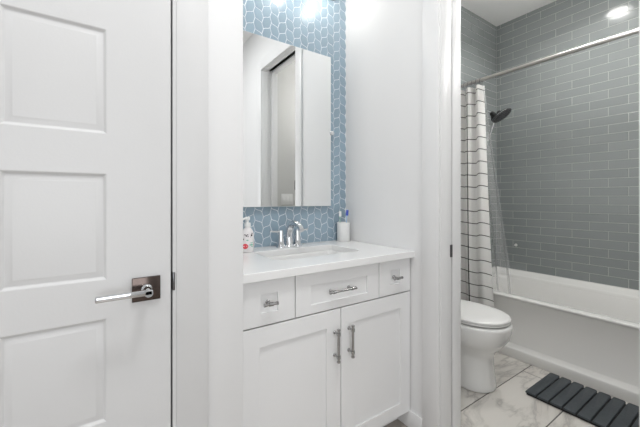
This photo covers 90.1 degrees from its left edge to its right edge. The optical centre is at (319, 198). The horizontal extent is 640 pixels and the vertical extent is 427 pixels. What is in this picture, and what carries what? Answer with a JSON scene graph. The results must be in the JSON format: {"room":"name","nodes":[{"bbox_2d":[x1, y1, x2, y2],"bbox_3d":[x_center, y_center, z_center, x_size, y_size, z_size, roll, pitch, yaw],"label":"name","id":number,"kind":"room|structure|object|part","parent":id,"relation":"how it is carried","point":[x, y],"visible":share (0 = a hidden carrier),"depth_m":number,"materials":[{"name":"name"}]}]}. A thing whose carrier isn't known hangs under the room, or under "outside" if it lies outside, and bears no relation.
{"room":"bathroom","nodes":[
{"label":"bathroom","id":0,"kind":"room"},
{"bbox_2d":[208,0,242,426],"bbox_3d":[-1.541,-0.268,0.546,2.676,2.775,0.677,0,0,-34],"label":"wall","id":1,"kind":"structure","parent":0,"point":[225,17],"depth_m":0.99,"materials":[{"name":"white paint"}]},
{"bbox_2d":[0,0,174,426],"bbox_3d":[-0.743,-0.091,0.654,0.830,2.406,0.107,0,0,-34],"label":"door","id":2,"kind":"structure","parent":1,"relation":"in","point":[87,279],"depth_m":0.78,"materials":[{"name":"white paint"}]},
{"bbox_3d":[-0.487,0.239,0.799,0.125,0.026,0.057,0,0,-34],"label":"handle","id":3,"kind":"part","parent":2,"relation":"part of","materials":[{"name":"silver metal"}]},
{"bbox_3d":[-0.416,0.231,0.906,0.006,0.050,0.024,0,0,-34],"label":"strike plate","id":4,"kind":"part","parent":2,"relation":"part of","materials":[{"name":"grey metal"}]},
{"bbox_2d":[171,0,207,426],"bbox_3d":[-0.790,-0.145,0.720,1.018,2.530,0.139,0,0,-34],"label":"trim","id":5,"kind":"structure","parent":1,"relation":"attached to","point":[189,18],"depth_m":0.92,"materials":[{"name":"white paint"}]},
{"bbox_2d":[243,0,495,266],"bbox_3d":[0.539,-0.268,2.312,2.756,2.775,0.114,0,0,-34],"label":"wall","id":6,"kind":"structure","parent":0,"point":[317,26],"depth_m":1.93,"materials":[{"name":"blue tile"}]},
{"bbox_2d":[243,30,334,206],"bbox_3d":[-0.183,-0.397,1.721,0.640,0.876,0.046,0,0,-34],"label":"wall mirror","id":7,"kind":"object","parent":6,"relation":"attached to","point":[287,133],"visible":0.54,"depth_m":1.71,"materials":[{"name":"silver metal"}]},
{"bbox_2d":[485,108,511,228],"bbox_3d":[1.483,-0.273,2.745,0.168,1.064,0.292,0,0,-34],"label":"shower","id":8,"kind":"object","parent":6,"relation":"attached to","point":[496,117],"visible":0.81,"depth_m":2.71,"materials":[{"name":"silver metal"}]},
{"bbox_2d":[461,28,638,87],"bbox_3d":[1.560,-0.928,2.040,0.060,0.060,1.541,0,0,-34],"label":"curtain rod","id":9,"kind":"object","parent":6,"relation":"attached to","point":[634,31],"visible":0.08,"depth_m":2.05,"materials":[{"name":"grey metal"}]},
{"bbox_2d":[461,84,493,307],"bbox_3d":[1.205,-0.033,2.507,0.093,1.718,0.331,0,0,-34],"label":"shower curtain","id":10,"kind":"object","parent":9,"relation":"hanging from","point":[476,267],"visible":0.75,"depth_m":2.49,"materials":[{"name":"fabric"}]},
{"bbox_2d":[346,0,421,416],"bbox_3d":[1.250,-0.268,0.529,0.148,2.775,3.860,0,0,-34],"label":"wall","id":11,"kind":"structure","parent":0,"point":[384,37],"depth_m":1.69,"materials":[{"name":"white paint"}]},
{"bbox_2d":[397,410,421,426],"bbox_3d":[0.323,1.077,1.740,0.015,0.086,0.574,0,0,-34],"label":"baseboard","id":12,"kind":"structure","parent":11,"relation":"attached to","point":[410,418],"depth_m":1.55,"materials":[{"name":"white paint"}]},
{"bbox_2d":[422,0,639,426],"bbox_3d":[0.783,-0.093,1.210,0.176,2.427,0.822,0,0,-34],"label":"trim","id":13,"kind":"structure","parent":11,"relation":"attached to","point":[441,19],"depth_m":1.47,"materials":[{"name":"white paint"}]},
{"bbox_2d":[450,245,452,256],"bbox_3d":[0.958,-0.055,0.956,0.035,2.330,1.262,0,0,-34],"label":"strike plate","id":14,"kind":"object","parent":13,"relation":"attached to","point":[451,246],"depth_m":1.47,"materials":[{"name":"silver metal"}]},
{"bbox_2d":[384,352,628,426],"bbox_3d":[0.466,1.150,0.098,5.580,0.060,4.134,0,0,-34],"label":"floor","id":15,"kind":"structure","parent":0,"point":[509,405],"depth_m":1.73,"materials":[{"name":"tile"}]},
{"bbox_2d":[243,258,409,426],"bbox_3d":[-0.044,0.701,1.511,0.869,0.838,0.527,0,0,-34],"label":"bathroom vanity","id":16,"kind":"object","parent":15,"relation":"on","point":[331,348],"visible":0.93,"depth_m":1.29,"materials":[{"name":"white paint"}]},
{"bbox_3d":[-0.189,0.368,1.148,0.216,0.158,0.019,0,0,-34],"label":"drawer","id":17,"kind":"part","parent":16,"relation":"part of","materials":[{"name":"white paint"}]},
{"bbox_3d":[-0.178,0.369,1.130,0.054,0.017,0.038,0,0,-34],"label":"handle","id":18,"kind":"part","parent":16,"relation":"part of","materials":[{"name":"silver metal"}]},
{"bbox_3d":[-0.099,0.746,1.210,0.434,0.586,0.019,0,0,-34],"label":"door","id":19,"kind":"part","parent":16,"relation":"part of","materials":[{"name":"white paint"}]},
{"bbox_2d":[243,240,414,283],"bbox_3d":[-0.051,0.267,1.519,0.877,0.030,0.526,0,0,-34],"label":"countertop","id":20,"kind":"structure","parent":16,"relation":"on","point":[257,267],"depth_m":1.38,"materials":[{"name":"white stone"}]},
{"bbox_2d":[243,217,253,252],"bbox_3d":[-0.345,0.168,1.516,0.066,0.168,0.047,0,0,-34],"label":"soap bottle","id":21,"kind":"object","parent":20,"relation":"on","point":[248,234],"visible":0.98,"depth_m":1.50,"materials":[{"name":"white plastic"}]},
{"bbox_2d":[269,220,307,247],"bbox_3d":[-0.163,0.180,1.673,0.184,0.143,0.185,0,0,4],"label":"faucet","id":22,"kind":"object","parent":20,"relation":"on","point":[289,229],"visible":1,"depth_m":1.67,"materials":[{"name":"silver metal"}]},
{"bbox_3d":[-0.204,0.206,1.664,0.049,0.092,0.049,0,0,-34],"label":"handle","id":23,"kind":"part","parent":22,"relation":"part of","materials":[{"name":"silver metal"}]},
{"bbox_3d":[-0.131,0.175,1.645,0.046,0.133,0.163,0,0,-34],"label":"spout","id":24,"kind":"part","parent":22,"relation":"part of","materials":[{"name":"silver metal"}]},
{"bbox_3d":[-0.122,0.206,1.720,0.049,0.092,0.049,0,0,-34],"label":"handle","id":25,"kind":"part","parent":22,"relation":"part of","materials":[{"name":"silver metal"}]},
{"bbox_2d":[267,250,342,259],"bbox_3d":[-0.058,0.351,1.538,0.500,0.136,0.293,0,0,-34],"label":"sink basin","id":26,"kind":"object","parent":20,"relation":"in","point":[326,252],"visible":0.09,"depth_m":1.66,"materials":[{"name":"white ceramic"}]},
{"bbox_2d":[337,222,349,241],"bbox_3d":[0.140,0.195,1.911,0.078,0.114,0.078,0,0,-34],"label":"tumbler","id":27,"kind":"object","parent":20,"relation":"on","point":[343,228],"visible":0.99,"depth_m":1.88,"materials":[{"name":"white ceramic"}]},
{"bbox_3d":[0.083,0.368,1.334,0.434,0.158,0.019,0,0,-34],"label":"drawer","id":28,"kind":"part","parent":16,"relation":"part of","materials":[{"name":"white paint"}]},
{"bbox_3d":[0.069,0.591,1.291,0.016,0.134,0.036,0,0,-34],"label":"handle","id":29,"kind":"part","parent":16,"relation":"part of","materials":[{"name":"silver metal"}]},
{"bbox_3d":[0.091,0.374,1.316,0.138,0.015,0.035,0,0,-34],"label":"handle","id":30,"kind":"part","parent":16,"relation":"part of","materials":[{"name":"silver metal"}]},
{"bbox_3d":[0.131,0.591,1.334,0.016,0.134,0.036,0,0,-34],"label":"handle","id":31,"kind":"part","parent":16,"relation":"part of","materials":[{"name":"silver metal"}]},
{"bbox_3d":[0.260,0.746,1.455,0.428,0.586,0.019,0,0,-34],"label":"door","id":32,"kind":"part","parent":16,"relation":"part of","materials":[{"name":"white paint"}]},
{"bbox_3d":[0.350,0.368,1.517,0.208,0.158,0.019,0,0,-34],"label":"drawer","id":33,"kind":"part","parent":16,"relation":"part of","materials":[{"name":"white paint"}]},
{"bbox_3d":[0.359,0.369,1.498,0.054,0.017,0.038,0,0,-34],"label":"handle","id":34,"kind":"part","parent":16,"relation":"part of","materials":[{"name":"silver metal"}]},
{"bbox_2d":[461,299,512,392],"bbox_3d":[0.862,0.735,2.071,0.430,0.770,0.698,0,0,-34],"label":"toilet","id":35,"kind":"object","parent":15,"relation":"on","point":[485,330],"visible":0.31,"depth_m":1.84,"materials":[{"name":"white ceramic"}]},
{"bbox_3d":[0.917,0.711,1.991,0.354,0.012,0.487,0,0,-34],"label":"seat","id":36,"kind":"part","parent":35,"relation":"part of","materials":[{"name":"white plastic"}]},
{"bbox_3d":[0.915,0.691,1.994,0.356,0.024,0.495,0,0,-34],"label":"lid","id":37,"kind":"part","parent":35,"relation":"part of","materials":[{"name":"white plastic"}]},
{"bbox_2d":[492,266,638,405],"bbox_3d":[1.820,0.883,2.229,0.738,0.474,1.520,0,0,-34],"label":"bathtub","id":38,"kind":"object","parent":15,"relation":"on","point":[582,332],"visible":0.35,"depth_m":2.11,"materials":[{"name":"white ceramic"}]},
{"bbox_2d":[525,373,638,426],"bbox_3d":[1.488,1.109,1.683,0.346,0.022,0.597,0,0,-34],"label":"bath mat","id":39,"kind":"object","parent":15,"relation":"on","point":[598,409],"visible":0.98,"depth_m":1.72,"materials":[{"name":"black rubber"}]},
{"bbox_2d":[461,0,555,26],"bbox_3d":[0.498,-1.685,0.008,5.630,0.060,4.050,0,0,-34],"label":"ceiling","id":40,"kind":"structure","parent":0,"point":[496,12],"depth_m":2.76,"materials":[{"name":"white paint"}]},
{"bbox_2d":[496,0,638,290],"bbox_3d":[2.145,-0.268,2.494,0.101,2.775,1.630,0,0,-34],"label":"wall","id":41,"kind":"structure","parent":0,"point":[567,146],"depth_m":2.59,"materials":[{"name":"grey tile"}]},
{"bbox_3d":[1.177,-0.920,2.598,0.045,0.056,0.010,0,0,-34],"label":"curtain ring","id":42,"kind":"object","parent":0,"visible":0},
{"bbox_2d":[465,98,509,292],"bbox_3d":[1.305,-0.015,2.520,0.135,1.743,0.422,0,0,-34],"label":"curtain liner","id":43,"kind":"object","parent":42,"relation":"hanging from","point":[465,98],"visible":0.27,"depth_m":2.45,"materials":[{"name":"clear plastic"}]}
]}

